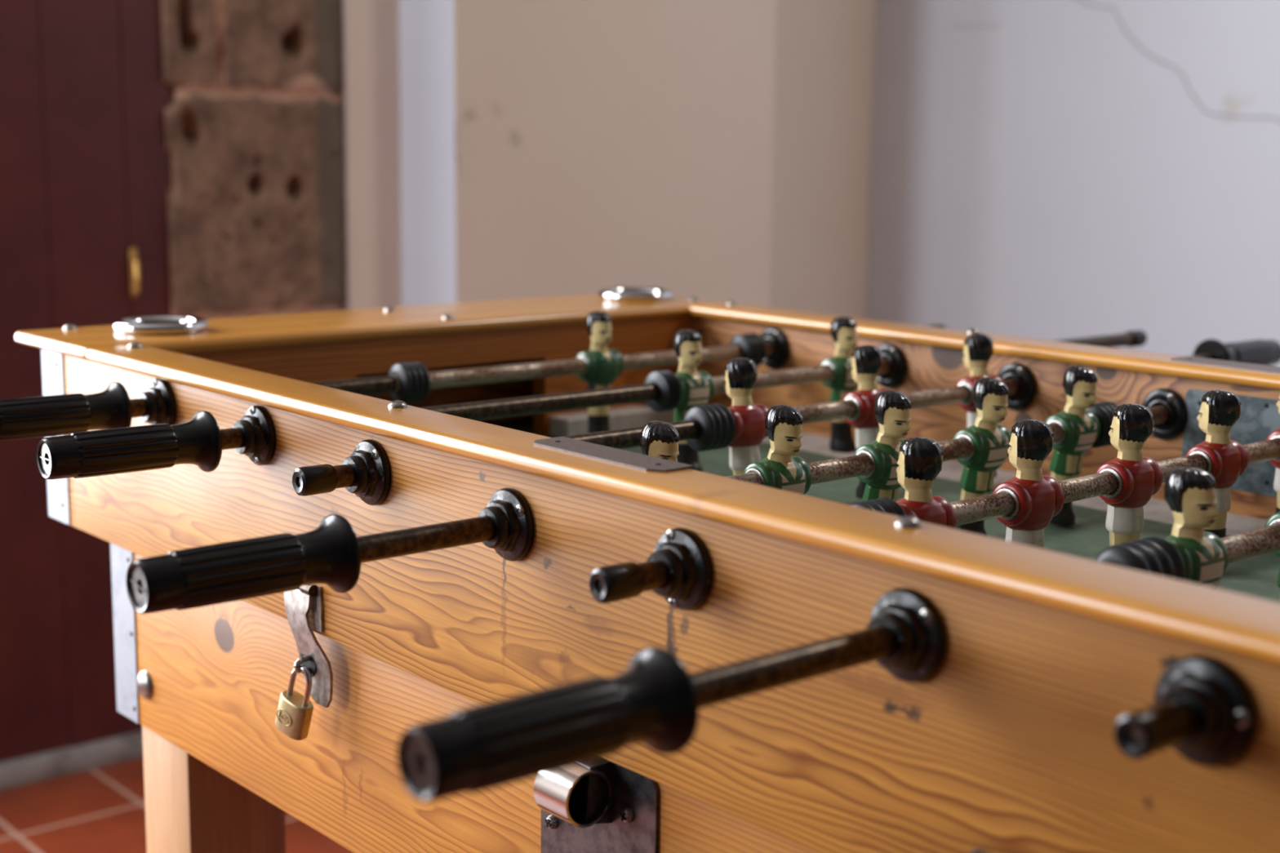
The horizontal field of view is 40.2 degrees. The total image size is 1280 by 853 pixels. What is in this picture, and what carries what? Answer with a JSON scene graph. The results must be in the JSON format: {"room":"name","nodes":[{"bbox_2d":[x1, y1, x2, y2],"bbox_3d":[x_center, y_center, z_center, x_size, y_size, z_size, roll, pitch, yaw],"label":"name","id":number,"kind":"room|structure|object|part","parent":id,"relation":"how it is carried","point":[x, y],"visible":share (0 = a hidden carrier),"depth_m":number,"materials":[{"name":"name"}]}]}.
{"room":"common room","nodes":[
{"label":"common room","id":0,"kind":"room"},
{"bbox_2d":[0,757,352,852],"bbox_3d":[0.156,1.004,0.839,5.450,0.100,5.500,-7,12,-40],"label":"floor","id":1,"kind":"structure","parent":0,"point":[100,810],"depth_m":2.77,"materials":[{"name":"tile"}]},
{"bbox_2d":[14,293,1279,852],"bbox_3d":[0.227,0.430,1.232,0.731,0.904,1.602,-7,12,-40],"label":"foosball table","id":2,"kind":"object","parent":1,"relation":"on","point":[988,726],"visible":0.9,"depth_m":1.03,"materials":[{"name":"brown wood"}]},
{"bbox_2d":[111,315,208,335],"bbox_3d":[-0.425,-0.086,1.550,0.083,0.019,0.083,-7,12,-40],"label":"cup holder","id":3,"kind":"object","parent":2,"relation":"on","point":[147,325],"visible":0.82,"depth_m":1.52,"materials":[{"name":"silver metal"}]},
{"bbox_3d":[-0.425,-0.088,1.550,0.064,0.006,0.064,-7,12,-40],"label":"lid","id":4,"kind":"part","parent":3,"relation":"part of","materials":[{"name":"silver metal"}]},
{"bbox_3d":[-0.362,0.538,1.512,0.087,0.584,0.085,-7,12,-40],"label":"leg","id":5,"kind":"part","parent":2,"relation":"part of","materials":[{"name":"brown wood"}]},
{"bbox_2d":[275,664,313,740],"bbox_3d":[-0.238,0.189,1.205,0.034,0.054,0.015,8,12,37],"label":"padlock","id":6,"kind":"object","parent":2,"relation":"hanging from","point":[295,710],"visible":1,"depth_m":1.20,"materials":[{"name":"gold metal"}]},
{"bbox_3d":[-0.230,-0.103,1.707,0.713,0.011,0.156,-7,12,-40],"label":"rail","id":7,"kind":"part","parent":2,"relation":"part of","materials":[{"name":"brown wood"}]},
{"bbox_2d":[0,311,946,441],"bbox_3d":[-0.073,-0.040,1.591,1.068,0.126,0.043,-7,12,-40],"label":"rod","id":8,"kind":"object","parent":2,"relation":"on","point":[51,415],"visible":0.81,"depth_m":1.48,"materials":[{"name":"metal"}]},
{"bbox_3d":[-0.437,-0.007,1.284,0.116,0.043,0.043,-7,12,-40],"label":"handle","id":9,"kind":"part","parent":8,"relation":"part of","materials":[{"name":"black plastic"}]},
{"bbox_2d":[36,316,1146,479],"bbox_3d":[0.081,-0.025,1.521,1.222,0.126,0.043,-7,12,-40],"label":"rod","id":10,"kind":"object","parent":2,"relation":"on","point":[200,442],"visible":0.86,"depth_m":1.39,"materials":[{"name":"metal"}]},
{"bbox_3d":[-0.341,0.015,1.165,0.116,0.043,0.043,-7,12,-40],"label":"handle","id":11,"kind":"part","parent":10,"relation":"part of","materials":[{"name":"black plastic"}]},
{"bbox_3d":[-0.018,0.015,0.974,0.026,0.001,0.114,-7,12,-40],"label":"wear plate","id":12,"kind":"part","parent":2,"relation":"part of","materials":[{"name":"metal"}]},
{"bbox_2d":[598,286,674,302],"bbox_3d":[-0.004,-0.140,1.901,0.083,0.019,0.083,-7,12,-40],"label":"cup holder","id":13,"kind":"object","parent":2,"relation":"on","point":[620,294],"visible":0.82,"depth_m":1.87,"materials":[{"name":"silver metal"}]},
{"bbox_2d":[125,365,1169,613],"bbox_3d":[0.193,0.033,1.233,1.158,0.126,0.048,-7,12,-40],"label":"rod","id":14,"kind":"object","parent":2,"relation":"on","point":[331,554],"visible":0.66,"depth_m":1.12,"materials":[{"name":"metal"}]},
{"bbox_3d":[-0.203,0.073,0.897,0.116,0.043,0.043,-8,22,-40],"label":"handle","id":15,"kind":"part","parent":14,"relation":"part of","materials":[{"name":"black plastic"}]},
{"bbox_3d":[-0.014,0.025,0.951,0.052,0.011,1.289,-7,12,-40],"label":"rail","id":16,"kind":"part","parent":2,"relation":"part of","materials":[{"name":"brown wood"}]},
{"bbox_2d":[292,333,1279,498],"bbox_3d":[0.222,-0.008,1.446,1.134,0.124,0.046,-7,12,-40],"label":"rod","id":17,"kind":"object","parent":2,"relation":"on","point":[740,427],"visible":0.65,"depth_m":1.36,"materials":[{"name":"metal"}]},
{"bbox_3d":[0.610,-0.071,1.770,0.116,0.043,0.043,-7,5,-40],"label":"handle","id":18,"kind":"part","parent":17,"relation":"part of","materials":[{"name":"black plastic"}]},
{"bbox_2d":[396,466,1279,801],"bbox_3d":[0.364,0.073,0.986,1.161,0.126,0.043,-7,12,-40],"label":"rod","id":19,"kind":"object","parent":2,"relation":"on","point":[655,704],"visible":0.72,"depth_m":0.67,"materials":[{"name":"metal"}]},
{"bbox_3d":[-0.034,0.113,0.650,0.116,0.043,0.043,-7,12,-40],"label":"handle","id":20,"kind":"part","parent":19,"relation":"part of","materials":[{"name":"black plastic"}]},
{"bbox_2d":[588,389,1279,603],"bbox_3d":[0.414,0.034,1.222,1.139,0.126,0.043,-7,12,-40],"label":"rod","id":21,"kind":"object","parent":2,"relation":"on","point":[1026,503],"visible":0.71,"depth_m":1.07,"materials":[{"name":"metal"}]},
{"bbox_3d":[0.489,-0.039,1.373,0.056,0.011,1.289,-7,12,-40],"label":"rail","id":22,"kind":"part","parent":2,"relation":"part of","materials":[{"name":"brown wood"}]},
{"bbox_2d":[1113,699,1198,759],"bbox_3d":[0.610,0.070,0.999,1.131,0.124,0.043,-7,12,-40],"label":"rod","id":23,"kind":"object","parent":2,"relation":"on","point":[1142,733],"visible":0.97,"depth_m":0.64,"materials":[{"name":"metal"}]},
{"bbox_3d":[0.477,-0.048,1.389,0.030,0.001,0.115,-7,12,-40],"label":"wear plate","id":24,"kind":"part","parent":2,"relation":"part of","materials":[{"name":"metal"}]},
{"bbox_3d":[0.488,0.016,1.357,0.002,0.075,0.151,-7,12,-40],"label":"sheet plate","id":25,"kind":"part","parent":2,"relation":"part of","materials":[{"name":"grey metal"}]},
{"bbox_2d":[160,0,346,319],"bbox_3d":[-0.727,-0.804,3.100,0.377,2.700,0.279,-7,12,-40],"label":"stone pillar","id":26,"kind":"structure","parent":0,"point":[255,131],"depth_m":3.04,"materials":[{"name":"stone"}]},
{"bbox_2d":[340,0,875,319],"bbox_3d":[-1.419,-0.698,2.419,5.300,2.700,0.437,-7,12,-40],"label":"wall","id":27,"kind":"structure","parent":0,"point":[711,150],"depth_m":3.32,"materials":[{"name":"beige paint"}]},
{"bbox_2d":[0,731,142,790],"bbox_3d":[-1.085,0.582,2.862,0.765,0.037,0.030,-7,12,-40],"label":"baseboard","id":28,"kind":"structure","parent":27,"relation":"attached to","point":[89,756],"depth_m":2.95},
{"bbox_2d":[0,0,171,762],"bbox_3d":[-1.090,-0.629,2.683,0.765,2.415,0.070,-7,12,-40],"label":"door","id":29,"kind":"structure","parent":27,"relation":"in","point":[86,165],"depth_m":2.88,"materials":[{"name":"paint"}]},
{"bbox_3d":[-0.846,-0.257,2.927,0.012,0.084,0.022,-7,12,-40],"label":"handle","id":30,"kind":"part","parent":29,"relation":"part of","materials":[{"name":"gold metal"}]},
{"bbox_2d":[865,0,1279,366],"bbox_3d":[2.283,-0.610,2.145,0.218,2.700,5.143,-7,12,-40],"label":"wall","id":31,"kind":"structure","parent":0,"point":[1047,170],"depth_m":3.63,"materials":[{"name":"white paint"}]}
]}

